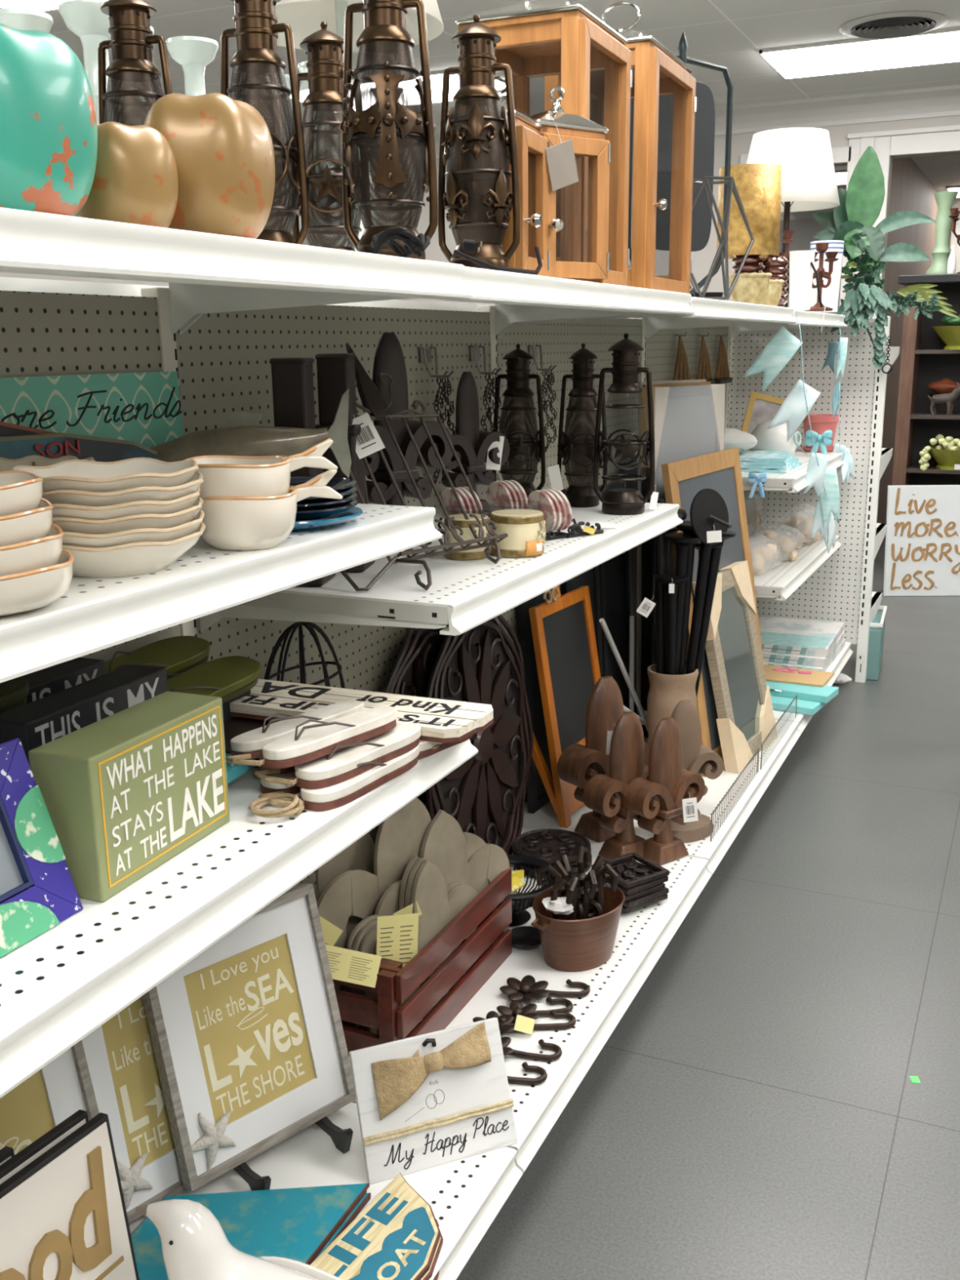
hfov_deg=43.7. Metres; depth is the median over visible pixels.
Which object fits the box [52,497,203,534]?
scalloped plate
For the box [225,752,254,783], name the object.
print
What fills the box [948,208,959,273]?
candelabra
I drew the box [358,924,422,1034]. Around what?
wooden plaque
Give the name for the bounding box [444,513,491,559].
candle jar
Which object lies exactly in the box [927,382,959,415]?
animal figurine
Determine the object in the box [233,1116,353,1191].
easel
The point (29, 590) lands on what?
bowl
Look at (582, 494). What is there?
hurricane lantern
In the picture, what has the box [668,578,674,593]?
price tag
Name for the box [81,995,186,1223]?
framed print
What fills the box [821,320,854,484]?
bunting
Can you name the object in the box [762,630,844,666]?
box
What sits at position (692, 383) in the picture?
board
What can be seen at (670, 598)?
stake
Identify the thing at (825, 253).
candle cup
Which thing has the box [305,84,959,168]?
trim
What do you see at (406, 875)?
cutout
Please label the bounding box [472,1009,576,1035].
hook
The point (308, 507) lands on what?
plate
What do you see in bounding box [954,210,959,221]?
candle cup
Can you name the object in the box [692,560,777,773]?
wall mirror
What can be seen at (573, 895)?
iron hook
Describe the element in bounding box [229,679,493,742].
wall sign
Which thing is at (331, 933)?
card
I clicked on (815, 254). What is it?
candle cup
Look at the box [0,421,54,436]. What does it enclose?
plaque
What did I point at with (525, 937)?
dish
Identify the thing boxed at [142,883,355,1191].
framed print
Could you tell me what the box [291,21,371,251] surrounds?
hurricane lantern
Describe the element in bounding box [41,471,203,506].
scalloped plate
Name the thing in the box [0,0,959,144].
ceiling
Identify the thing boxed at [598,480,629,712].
framed board
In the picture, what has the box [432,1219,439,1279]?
sign
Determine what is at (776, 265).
jar
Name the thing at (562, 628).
chalkboard
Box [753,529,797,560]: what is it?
bag
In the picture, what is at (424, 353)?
hook
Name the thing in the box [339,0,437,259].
hurricane lantern
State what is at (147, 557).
bowl
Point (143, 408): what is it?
wall sign
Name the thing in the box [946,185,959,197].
recessed light
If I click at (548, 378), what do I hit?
chain
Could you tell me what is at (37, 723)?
box sign
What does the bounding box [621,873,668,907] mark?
trivet
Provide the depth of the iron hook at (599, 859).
2.52 m
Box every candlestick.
[0,8,53,33]
[58,0,116,124]
[129,26,154,124]
[165,35,218,96]
[264,74,308,235]
[297,61,335,246]
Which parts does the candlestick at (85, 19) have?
stem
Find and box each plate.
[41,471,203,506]
[52,487,199,519]
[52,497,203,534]
[62,510,204,547]
[289,476,357,497]
[292,506,363,530]
[295,499,358,520]
[297,486,357,504]
[297,493,357,511]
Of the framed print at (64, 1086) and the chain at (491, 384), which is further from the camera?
the chain at (491, 384)
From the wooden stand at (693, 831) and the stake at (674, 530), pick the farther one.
the stake at (674, 530)
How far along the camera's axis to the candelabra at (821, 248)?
4.40 m
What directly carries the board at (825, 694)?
on the board at (779, 703)
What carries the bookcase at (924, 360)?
on the floor
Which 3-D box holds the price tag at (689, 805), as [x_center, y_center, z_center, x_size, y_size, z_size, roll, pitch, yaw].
[0.518,0.412,2.952,0.042,0.080,0.006,-2,14,-5]
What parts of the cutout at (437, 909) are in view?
stem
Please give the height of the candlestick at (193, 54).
0.312 m
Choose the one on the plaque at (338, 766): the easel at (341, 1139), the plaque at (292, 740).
the plaque at (292, 740)
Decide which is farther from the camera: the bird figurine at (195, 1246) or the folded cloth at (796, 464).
the folded cloth at (796, 464)
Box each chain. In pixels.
[432,376,456,484]
[480,373,502,463]
[537,369,557,459]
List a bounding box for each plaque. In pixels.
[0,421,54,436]
[0,432,157,462]
[0,678,29,713]
[105,635,260,703]
[225,700,397,768]
[254,722,421,789]
[258,744,419,811]
[346,914,386,1030]
[352,918,377,1031]
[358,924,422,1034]
[417,734,472,759]
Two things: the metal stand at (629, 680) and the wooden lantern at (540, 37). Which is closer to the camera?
the wooden lantern at (540, 37)
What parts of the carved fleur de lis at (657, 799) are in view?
stem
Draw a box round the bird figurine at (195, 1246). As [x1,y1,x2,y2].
[135,1199,343,1279]
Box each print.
[0,1040,99,1155]
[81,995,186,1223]
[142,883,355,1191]
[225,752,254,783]
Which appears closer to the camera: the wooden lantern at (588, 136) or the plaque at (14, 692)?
the plaque at (14, 692)
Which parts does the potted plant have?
pot, stem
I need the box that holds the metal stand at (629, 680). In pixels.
[599,615,648,732]
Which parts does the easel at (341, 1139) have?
arm, arm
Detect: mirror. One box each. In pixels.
[627,31,733,297]
[640,383,724,737]
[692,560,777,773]
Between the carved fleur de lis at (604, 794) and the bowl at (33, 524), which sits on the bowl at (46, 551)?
the bowl at (33, 524)
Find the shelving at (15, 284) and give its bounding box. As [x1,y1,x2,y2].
[0,276,633,319]
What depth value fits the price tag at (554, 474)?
2.78 m
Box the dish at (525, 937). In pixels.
[511,925,541,949]
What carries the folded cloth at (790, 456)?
on the folded cloth at (793, 460)
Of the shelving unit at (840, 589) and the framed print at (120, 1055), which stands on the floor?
the shelving unit at (840, 589)
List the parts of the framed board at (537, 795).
panel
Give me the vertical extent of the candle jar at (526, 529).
0.092 m
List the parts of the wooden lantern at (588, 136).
knob, ring handle, frame, door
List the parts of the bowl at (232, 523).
tail handle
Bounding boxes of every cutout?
[291,832,374,992]
[316,797,488,948]
[373,857,465,986]
[374,809,509,974]
[399,855,447,988]
[410,859,477,1013]
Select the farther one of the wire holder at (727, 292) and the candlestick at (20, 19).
the wire holder at (727, 292)
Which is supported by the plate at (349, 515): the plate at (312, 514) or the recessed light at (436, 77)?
the plate at (312, 514)
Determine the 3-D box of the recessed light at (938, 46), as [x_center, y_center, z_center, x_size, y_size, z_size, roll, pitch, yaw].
[2.059,-2.908,5.920,1.220,0.030,0.610,6,15,24]
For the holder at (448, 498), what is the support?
on the shelving unit at (224, 357)
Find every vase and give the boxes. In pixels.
[789,250,815,310]
[809,240,844,312]
[925,191,958,274]
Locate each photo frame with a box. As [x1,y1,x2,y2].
[0,737,83,957]
[741,391,785,450]
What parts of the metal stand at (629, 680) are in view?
rod, rod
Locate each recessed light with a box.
[0,0,107,11]
[299,70,506,112]
[759,26,959,78]
[835,169,847,184]
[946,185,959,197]
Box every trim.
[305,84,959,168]
[739,146,850,164]
[839,124,959,317]
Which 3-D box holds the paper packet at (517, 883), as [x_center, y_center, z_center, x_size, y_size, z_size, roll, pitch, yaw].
[0.071,0.548,2.668,0.052,0.026,0.030,-11,17,-37]
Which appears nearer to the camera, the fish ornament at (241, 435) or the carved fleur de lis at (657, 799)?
the fish ornament at (241, 435)
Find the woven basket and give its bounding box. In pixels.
[760,279,784,306]
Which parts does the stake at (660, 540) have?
plate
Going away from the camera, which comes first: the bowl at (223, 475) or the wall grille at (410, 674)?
the bowl at (223, 475)
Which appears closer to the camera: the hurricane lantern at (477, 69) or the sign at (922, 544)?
the hurricane lantern at (477, 69)
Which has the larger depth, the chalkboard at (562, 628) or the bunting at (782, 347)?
the bunting at (782, 347)
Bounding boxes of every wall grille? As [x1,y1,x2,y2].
[375,623,448,834]
[426,613,533,854]
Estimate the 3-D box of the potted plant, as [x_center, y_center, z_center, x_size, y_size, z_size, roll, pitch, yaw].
[1.589,-1.488,4.674,0.594,0.850,0.205,6,15,24]
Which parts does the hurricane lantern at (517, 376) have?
handle, lamp shade, handle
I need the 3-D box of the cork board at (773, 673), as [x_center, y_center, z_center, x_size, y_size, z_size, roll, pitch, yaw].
[1.140,0.128,4.439,0.300,0.012,0.190,7,16,27]
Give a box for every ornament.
[150,389,351,477]
[567,521,604,537]
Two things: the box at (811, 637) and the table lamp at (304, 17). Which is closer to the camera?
the table lamp at (304, 17)
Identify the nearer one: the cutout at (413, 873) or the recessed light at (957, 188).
the cutout at (413, 873)
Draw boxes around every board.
[130,1182,369,1279]
[223,716,276,768]
[308,1191,366,1265]
[311,1192,370,1262]
[347,1196,370,1226]
[517,584,561,813]
[560,483,603,677]
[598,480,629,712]
[620,463,637,714]
[635,378,706,715]
[640,382,710,702]
[666,384,704,387]
[764,664,834,687]
[765,680,838,702]
[770,694,826,715]
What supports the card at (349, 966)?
on the wooden crate
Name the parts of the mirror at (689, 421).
glass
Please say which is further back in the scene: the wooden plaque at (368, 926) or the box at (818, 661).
the box at (818, 661)
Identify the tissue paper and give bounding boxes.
[542,896,573,915]
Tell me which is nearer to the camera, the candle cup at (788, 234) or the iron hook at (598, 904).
the iron hook at (598, 904)
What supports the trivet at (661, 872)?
on the trivet at (640, 887)
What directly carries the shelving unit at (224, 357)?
on the floor
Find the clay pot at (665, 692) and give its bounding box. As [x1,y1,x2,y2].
[646,663,698,748]
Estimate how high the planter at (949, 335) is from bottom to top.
0.213 m
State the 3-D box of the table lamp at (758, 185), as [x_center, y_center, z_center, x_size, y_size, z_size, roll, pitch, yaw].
[0.882,-1.319,3.940,0.202,0.440,0.202,6,15,24]
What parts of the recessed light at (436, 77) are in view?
light frame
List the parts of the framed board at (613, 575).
panel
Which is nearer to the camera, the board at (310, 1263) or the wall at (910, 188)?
the board at (310, 1263)
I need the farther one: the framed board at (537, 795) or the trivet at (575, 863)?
the framed board at (537, 795)
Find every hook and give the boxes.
[417,346,453,377]
[468,345,501,374]
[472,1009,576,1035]
[496,996,573,1023]
[499,974,590,1002]
[501,1036,562,1061]
[506,1062,547,1084]
[527,344,556,371]
[535,863,565,919]
[546,860,582,915]
[550,879,569,919]
[559,854,582,901]
[564,876,581,919]
[575,845,591,900]
[576,870,597,919]
[577,864,612,918]
[588,855,611,912]
[588,863,619,917]
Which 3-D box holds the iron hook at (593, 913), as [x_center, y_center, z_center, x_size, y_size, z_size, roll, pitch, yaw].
[0.243,0.548,2.503,0.080,0.162,0.032,0,14,2]
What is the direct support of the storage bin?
on the floor
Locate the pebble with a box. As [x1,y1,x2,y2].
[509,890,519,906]
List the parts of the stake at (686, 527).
plate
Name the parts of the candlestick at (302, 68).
stem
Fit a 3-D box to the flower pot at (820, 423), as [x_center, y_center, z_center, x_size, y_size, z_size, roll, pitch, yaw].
[1.374,-0.836,4.839,0.146,0.145,0.146,6,15,24]
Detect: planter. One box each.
[728,272,772,304]
[918,434,959,471]
[931,314,959,349]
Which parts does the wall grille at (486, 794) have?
blade, blade, blade, blade, blade, blade, blade, blade, blade, blade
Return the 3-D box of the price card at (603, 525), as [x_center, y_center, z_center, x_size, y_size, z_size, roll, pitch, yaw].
[0.255,-0.240,2.500,0.050,0.002,0.080,0,14,2]
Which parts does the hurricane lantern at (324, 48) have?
handle, lamp shade, handle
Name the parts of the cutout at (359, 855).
stem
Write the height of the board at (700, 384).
1.125 m
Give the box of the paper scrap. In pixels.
[833,673,851,684]
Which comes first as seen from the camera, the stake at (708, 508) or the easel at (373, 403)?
the easel at (373, 403)
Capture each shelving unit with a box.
[0,207,523,1279]
[175,266,711,1173]
[496,296,800,875]
[644,309,853,733]
[727,316,899,682]
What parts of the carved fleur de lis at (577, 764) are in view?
stem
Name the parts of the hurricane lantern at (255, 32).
handle, lamp shade, handle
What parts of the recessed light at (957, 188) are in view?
light frame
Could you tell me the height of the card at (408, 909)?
0.045 m
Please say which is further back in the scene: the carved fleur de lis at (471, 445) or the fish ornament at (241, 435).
the carved fleur de lis at (471, 445)
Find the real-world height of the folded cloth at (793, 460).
0.017 m
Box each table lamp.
[275,0,444,251]
[716,163,782,301]
[746,127,839,307]
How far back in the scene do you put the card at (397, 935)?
2.16 m
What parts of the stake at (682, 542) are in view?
plate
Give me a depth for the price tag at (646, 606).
3.30 m
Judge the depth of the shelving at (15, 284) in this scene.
1.78 m
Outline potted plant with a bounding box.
[812,146,959,370]
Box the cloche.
[264,621,345,688]
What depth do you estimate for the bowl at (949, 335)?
6.73 m
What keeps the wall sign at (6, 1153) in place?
on the shelving unit at (62, 984)
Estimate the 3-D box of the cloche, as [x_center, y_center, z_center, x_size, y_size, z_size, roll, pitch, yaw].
[-0.318,0.095,2.160,0.130,0.263,0.241,6,15,24]
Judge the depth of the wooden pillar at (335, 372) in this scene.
1.97 m
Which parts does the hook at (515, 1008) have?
flower, hook rod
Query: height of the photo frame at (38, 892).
0.179 m
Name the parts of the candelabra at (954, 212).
arm, arm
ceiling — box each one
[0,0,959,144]
[780,154,959,220]
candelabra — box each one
[759,230,795,272]
[804,242,839,311]
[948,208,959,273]
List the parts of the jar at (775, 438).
handle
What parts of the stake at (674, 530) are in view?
plate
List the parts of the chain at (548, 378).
chain, chain, chain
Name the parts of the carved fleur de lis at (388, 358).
stem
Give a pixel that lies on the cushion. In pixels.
(733, 437)
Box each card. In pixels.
[319,915,342,946]
[325,944,381,987]
[376,912,418,967]
[392,901,422,915]
[514,1014,534,1035]
[589,522,615,528]
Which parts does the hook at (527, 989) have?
flower, hook rod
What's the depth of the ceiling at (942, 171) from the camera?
8.84 m
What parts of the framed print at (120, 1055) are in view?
frame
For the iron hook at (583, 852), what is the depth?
2.52 m
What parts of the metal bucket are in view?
handle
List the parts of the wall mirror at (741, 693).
frame, glass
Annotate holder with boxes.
[437,486,489,533]
[485,480,527,524]
[527,488,577,539]
[689,176,754,300]
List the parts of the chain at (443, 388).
chain, chain, chain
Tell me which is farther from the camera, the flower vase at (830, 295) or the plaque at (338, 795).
the flower vase at (830, 295)
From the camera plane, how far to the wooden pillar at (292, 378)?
1.86 m
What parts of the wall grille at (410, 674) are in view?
woven panel, blade, blade, blade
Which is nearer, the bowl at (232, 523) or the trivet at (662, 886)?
the bowl at (232, 523)
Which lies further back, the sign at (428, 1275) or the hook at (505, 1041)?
the hook at (505, 1041)
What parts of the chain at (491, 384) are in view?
chain, chain, chain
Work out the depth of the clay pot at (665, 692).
3.44 m
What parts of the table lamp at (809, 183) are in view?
lamp shade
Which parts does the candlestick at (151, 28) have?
stem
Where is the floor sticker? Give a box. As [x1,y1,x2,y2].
[909,1075,920,1083]
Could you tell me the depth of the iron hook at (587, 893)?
2.46 m
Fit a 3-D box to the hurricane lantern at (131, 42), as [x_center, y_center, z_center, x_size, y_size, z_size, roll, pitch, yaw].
[-0.418,-0.627,1.462,0.097,0.315,0.097,-8,16,-28]
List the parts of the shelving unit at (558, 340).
shelf, shelf guard, shelf guard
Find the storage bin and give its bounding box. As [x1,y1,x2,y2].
[866,605,887,680]
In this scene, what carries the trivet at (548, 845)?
on the trivet at (575, 863)
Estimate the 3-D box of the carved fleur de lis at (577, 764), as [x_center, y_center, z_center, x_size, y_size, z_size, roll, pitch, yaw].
[0.325,0.302,3.127,0.256,0.425,0.099,-11,17,-36]
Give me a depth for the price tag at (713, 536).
3.26 m
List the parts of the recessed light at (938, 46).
light frame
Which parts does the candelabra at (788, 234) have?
arm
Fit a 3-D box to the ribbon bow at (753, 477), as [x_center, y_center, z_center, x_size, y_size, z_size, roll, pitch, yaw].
[0.914,-0.511,3.945,0.061,0.084,0.014,-1,14,0]
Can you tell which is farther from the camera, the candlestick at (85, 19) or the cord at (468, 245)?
the cord at (468, 245)
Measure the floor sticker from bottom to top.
0.001 m
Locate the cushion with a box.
[723,428,757,452]
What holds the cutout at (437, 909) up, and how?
in the wooden crate
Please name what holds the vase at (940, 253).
on the bookcase at (924, 360)
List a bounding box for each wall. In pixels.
[0,113,284,286]
[302,115,959,305]
[778,212,959,314]
[876,157,951,550]
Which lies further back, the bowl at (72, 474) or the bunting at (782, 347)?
the bunting at (782, 347)
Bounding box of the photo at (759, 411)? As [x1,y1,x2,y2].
[746,398,781,433]
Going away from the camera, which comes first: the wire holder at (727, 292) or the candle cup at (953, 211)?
the wire holder at (727, 292)
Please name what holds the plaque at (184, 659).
on the storage box at (226, 706)
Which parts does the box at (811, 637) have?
teal panel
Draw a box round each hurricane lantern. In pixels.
[97,0,173,125]
[220,0,309,244]
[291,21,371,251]
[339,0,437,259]
[437,14,519,270]
[492,343,545,498]
[557,342,607,507]
[592,333,654,515]
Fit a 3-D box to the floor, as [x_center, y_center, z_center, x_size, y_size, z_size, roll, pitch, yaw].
[0.830,0.111,5.600,7.600,0.050,15.700,6,15,24]
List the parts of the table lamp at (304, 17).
lamp shade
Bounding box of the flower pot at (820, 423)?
[801,413,839,452]
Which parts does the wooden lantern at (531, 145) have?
frame, ring handle, door, knob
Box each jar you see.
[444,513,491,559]
[489,509,546,558]
[750,419,801,453]
[761,252,789,306]
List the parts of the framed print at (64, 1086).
frame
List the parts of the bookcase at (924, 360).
panel, shelf, shelf, panel, shelf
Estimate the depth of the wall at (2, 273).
7.12 m
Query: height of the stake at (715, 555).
0.718 m
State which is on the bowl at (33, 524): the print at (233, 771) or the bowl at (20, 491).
the bowl at (20, 491)
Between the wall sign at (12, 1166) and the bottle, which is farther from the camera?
the bottle
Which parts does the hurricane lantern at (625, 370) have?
handle, handle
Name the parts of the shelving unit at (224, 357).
shelf, shelf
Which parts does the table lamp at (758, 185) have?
lamp shade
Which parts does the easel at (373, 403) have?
leg, leg, rail, rail, rail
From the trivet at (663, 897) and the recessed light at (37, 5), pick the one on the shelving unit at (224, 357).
the trivet at (663, 897)
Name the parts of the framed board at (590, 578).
panel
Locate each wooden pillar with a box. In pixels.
[269,357,336,586]
[315,353,374,572]
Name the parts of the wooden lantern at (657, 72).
ring handle, knob, door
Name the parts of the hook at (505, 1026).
hook rod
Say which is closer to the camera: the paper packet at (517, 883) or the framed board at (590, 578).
the paper packet at (517, 883)
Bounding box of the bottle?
[946,245,956,274]
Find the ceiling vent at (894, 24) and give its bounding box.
[839,10,947,39]
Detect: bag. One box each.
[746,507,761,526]
[751,543,777,573]
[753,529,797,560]
[785,515,821,549]
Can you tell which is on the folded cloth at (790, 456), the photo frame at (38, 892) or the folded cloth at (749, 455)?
the folded cloth at (749, 455)
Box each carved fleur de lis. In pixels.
[364,332,453,546]
[441,371,509,517]
[556,675,649,842]
[582,711,648,860]
[622,717,705,865]
[648,699,724,813]
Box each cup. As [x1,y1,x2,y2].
[58,0,111,39]
[165,35,218,66]
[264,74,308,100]
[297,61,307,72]
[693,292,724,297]
[780,230,795,243]
[814,252,818,261]
[823,253,838,262]
[948,208,958,218]
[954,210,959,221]
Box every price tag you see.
[351,413,385,458]
[485,429,504,470]
[544,115,578,191]
[546,458,563,490]
[605,724,615,754]
[635,595,655,617]
[648,484,658,510]
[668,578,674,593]
[682,791,697,822]
[706,524,721,542]
[821,304,826,331]
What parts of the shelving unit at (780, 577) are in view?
shelf, shelf, shelf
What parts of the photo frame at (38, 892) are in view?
photo glass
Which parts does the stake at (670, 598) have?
plate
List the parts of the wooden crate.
corner post, corner post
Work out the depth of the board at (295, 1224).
1.74 m
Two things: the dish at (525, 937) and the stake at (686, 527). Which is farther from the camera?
the stake at (686, 527)
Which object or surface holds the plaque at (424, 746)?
on the wooden board at (233, 727)
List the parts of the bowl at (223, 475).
tail handle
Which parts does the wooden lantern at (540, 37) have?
door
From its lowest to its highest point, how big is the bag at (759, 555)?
0.144 m
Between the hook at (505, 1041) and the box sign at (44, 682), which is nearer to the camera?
the box sign at (44, 682)
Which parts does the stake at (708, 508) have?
plate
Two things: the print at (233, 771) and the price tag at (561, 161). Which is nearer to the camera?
the print at (233, 771)
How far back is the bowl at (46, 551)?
1.03 m
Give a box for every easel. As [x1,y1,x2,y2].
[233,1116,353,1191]
[340,342,507,591]
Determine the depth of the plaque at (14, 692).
1.39 m
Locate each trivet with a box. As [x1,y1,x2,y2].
[511,828,591,862]
[512,849,591,867]
[513,862,591,879]
[515,853,591,875]
[591,852,669,888]
[602,858,668,895]
[614,866,665,901]
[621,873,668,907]
[621,893,667,912]
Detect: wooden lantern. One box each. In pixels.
[455,0,632,285]
[455,74,550,276]
[529,85,611,283]
[544,0,697,293]
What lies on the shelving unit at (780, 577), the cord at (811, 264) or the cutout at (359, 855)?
the cord at (811, 264)
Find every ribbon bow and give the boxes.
[747,471,766,497]
[804,429,832,456]
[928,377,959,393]
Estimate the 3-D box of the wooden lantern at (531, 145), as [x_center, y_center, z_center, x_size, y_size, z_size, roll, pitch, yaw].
[0.050,-0.769,1.995,0.145,0.324,0.158,4,15,19]
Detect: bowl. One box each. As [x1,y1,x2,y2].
[0,454,94,471]
[0,470,43,516]
[0,497,53,546]
[0,524,63,576]
[0,549,74,617]
[11,457,199,492]
[62,522,205,577]
[183,438,337,502]
[200,469,342,551]
[502,854,561,926]
[928,445,959,470]
[931,325,959,349]
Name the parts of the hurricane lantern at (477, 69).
handle, lamp shade, handle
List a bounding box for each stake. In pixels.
[653,571,689,675]
[654,498,687,674]
[664,527,679,674]
[665,532,699,675]
[675,520,695,675]
[685,488,732,674]
[694,529,736,699]
[694,540,724,561]
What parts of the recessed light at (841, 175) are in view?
light frame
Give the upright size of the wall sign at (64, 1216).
0.324 m
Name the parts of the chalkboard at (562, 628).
leg, leg, post, rail, chalk panel, rail, leg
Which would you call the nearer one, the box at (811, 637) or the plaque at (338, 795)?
the plaque at (338, 795)
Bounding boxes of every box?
[222,689,250,722]
[758,615,844,657]
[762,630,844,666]
[763,638,845,671]
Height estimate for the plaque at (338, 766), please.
0.038 m
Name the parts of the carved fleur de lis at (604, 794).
stem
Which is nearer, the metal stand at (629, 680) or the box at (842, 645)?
the metal stand at (629, 680)
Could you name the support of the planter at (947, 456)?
on the bookcase at (924, 360)
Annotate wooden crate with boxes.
[332,867,511,1056]
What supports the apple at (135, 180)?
on the shelving unit at (62, 984)
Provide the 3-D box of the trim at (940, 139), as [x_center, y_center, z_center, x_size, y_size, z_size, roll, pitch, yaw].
[3.258,-1.641,6.986,2.310,2.630,0.040,6,15,24]
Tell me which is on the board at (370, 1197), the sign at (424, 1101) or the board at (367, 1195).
the board at (367, 1195)
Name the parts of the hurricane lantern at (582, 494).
handle, lamp shade, handle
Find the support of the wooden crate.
on the shelving unit at (224, 357)
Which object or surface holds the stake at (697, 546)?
in the clay pot at (665, 692)
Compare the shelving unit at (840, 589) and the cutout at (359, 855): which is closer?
the cutout at (359, 855)
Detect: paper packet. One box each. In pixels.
[511,869,524,887]
[511,875,524,891]
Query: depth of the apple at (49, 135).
1.02 m
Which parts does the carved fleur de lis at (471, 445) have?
stem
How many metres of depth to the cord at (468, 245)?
1.80 m
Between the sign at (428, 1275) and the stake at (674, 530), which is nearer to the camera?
the sign at (428, 1275)
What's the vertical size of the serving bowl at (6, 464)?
0.103 m
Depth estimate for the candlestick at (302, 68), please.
2.06 m
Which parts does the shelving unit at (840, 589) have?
rail, shelf, shelf, shelf, chain pull, shelf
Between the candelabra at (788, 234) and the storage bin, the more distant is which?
the storage bin
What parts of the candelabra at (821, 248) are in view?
arm, arm, arm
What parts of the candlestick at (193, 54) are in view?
stem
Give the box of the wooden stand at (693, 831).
[671,813,714,843]
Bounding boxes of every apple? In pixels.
[0,22,97,216]
[75,121,177,227]
[143,93,275,239]
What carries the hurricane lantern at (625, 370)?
on the shelving unit at (224, 357)
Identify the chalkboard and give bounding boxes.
[526,585,600,827]
[661,447,765,777]
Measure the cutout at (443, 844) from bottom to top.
0.365 m
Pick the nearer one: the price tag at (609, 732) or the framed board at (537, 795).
the price tag at (609, 732)
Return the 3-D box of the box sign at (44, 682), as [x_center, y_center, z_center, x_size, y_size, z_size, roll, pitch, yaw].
[-0.557,0.128,1.473,0.056,0.158,0.245,5,15,22]
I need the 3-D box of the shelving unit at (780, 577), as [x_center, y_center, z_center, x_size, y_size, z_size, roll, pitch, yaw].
[1.065,-0.456,4.588,0.614,1.530,1.208,6,15,24]
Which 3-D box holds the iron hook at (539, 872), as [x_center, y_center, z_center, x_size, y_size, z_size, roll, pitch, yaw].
[0.155,0.544,2.510,0.078,0.169,0.032,0,14,2]
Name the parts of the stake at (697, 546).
plate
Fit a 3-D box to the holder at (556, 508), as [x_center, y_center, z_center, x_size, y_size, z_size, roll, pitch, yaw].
[0.140,-0.250,2.353,0.094,0.094,0.084,-10,17,-34]
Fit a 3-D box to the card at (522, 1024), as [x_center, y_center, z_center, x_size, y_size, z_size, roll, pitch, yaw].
[0.084,0.721,2.243,0.039,0.028,0.024,0,14,5]
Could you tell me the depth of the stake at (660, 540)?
3.39 m
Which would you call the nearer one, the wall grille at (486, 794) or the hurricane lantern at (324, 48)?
the hurricane lantern at (324, 48)
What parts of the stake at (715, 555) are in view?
plate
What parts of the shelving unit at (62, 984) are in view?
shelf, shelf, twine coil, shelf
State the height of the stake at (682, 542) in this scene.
0.709 m
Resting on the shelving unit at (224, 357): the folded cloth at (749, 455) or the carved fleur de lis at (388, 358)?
the carved fleur de lis at (388, 358)
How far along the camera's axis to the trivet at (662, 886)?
2.72 m
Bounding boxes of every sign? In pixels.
[0,371,183,448]
[0,664,167,764]
[0,1109,88,1184]
[0,1112,139,1279]
[0,1146,14,1164]
[15,657,106,703]
[28,691,230,902]
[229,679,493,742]
[310,1173,440,1279]
[349,1017,517,1184]
[420,1233,443,1279]
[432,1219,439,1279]
[883,484,959,595]
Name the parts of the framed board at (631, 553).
panel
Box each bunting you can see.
[742,315,839,552]
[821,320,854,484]
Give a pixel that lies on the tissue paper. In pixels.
(558, 906)
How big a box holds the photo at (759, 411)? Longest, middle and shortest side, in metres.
0.195 x 0.140 x 0.004 m
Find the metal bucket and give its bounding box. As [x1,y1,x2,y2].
[530,881,625,972]
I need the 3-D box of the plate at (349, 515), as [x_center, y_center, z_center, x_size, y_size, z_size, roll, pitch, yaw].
[-0.246,-0.160,1.575,0.184,0.016,0.184,6,15,24]
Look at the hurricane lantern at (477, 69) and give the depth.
1.86 m
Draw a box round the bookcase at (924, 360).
[892,273,959,485]
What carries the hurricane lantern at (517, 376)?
on the shelving unit at (224, 357)
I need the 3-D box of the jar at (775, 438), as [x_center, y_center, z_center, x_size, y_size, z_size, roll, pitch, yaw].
[1.086,-0.738,4.433,0.175,0.155,0.176,-2,14,-5]
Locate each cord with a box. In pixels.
[369,226,430,257]
[453,239,542,275]
[804,249,822,307]
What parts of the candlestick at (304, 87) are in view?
stem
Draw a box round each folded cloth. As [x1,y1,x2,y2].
[738,450,789,462]
[740,453,794,466]
[740,457,798,469]
[741,462,801,473]
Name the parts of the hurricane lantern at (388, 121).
handle, lamp shade, handle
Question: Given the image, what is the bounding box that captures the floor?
[456,542,959,1279]
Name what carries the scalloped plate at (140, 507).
on the scalloped plate at (178, 518)
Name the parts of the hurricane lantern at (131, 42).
handle, lamp shade, handle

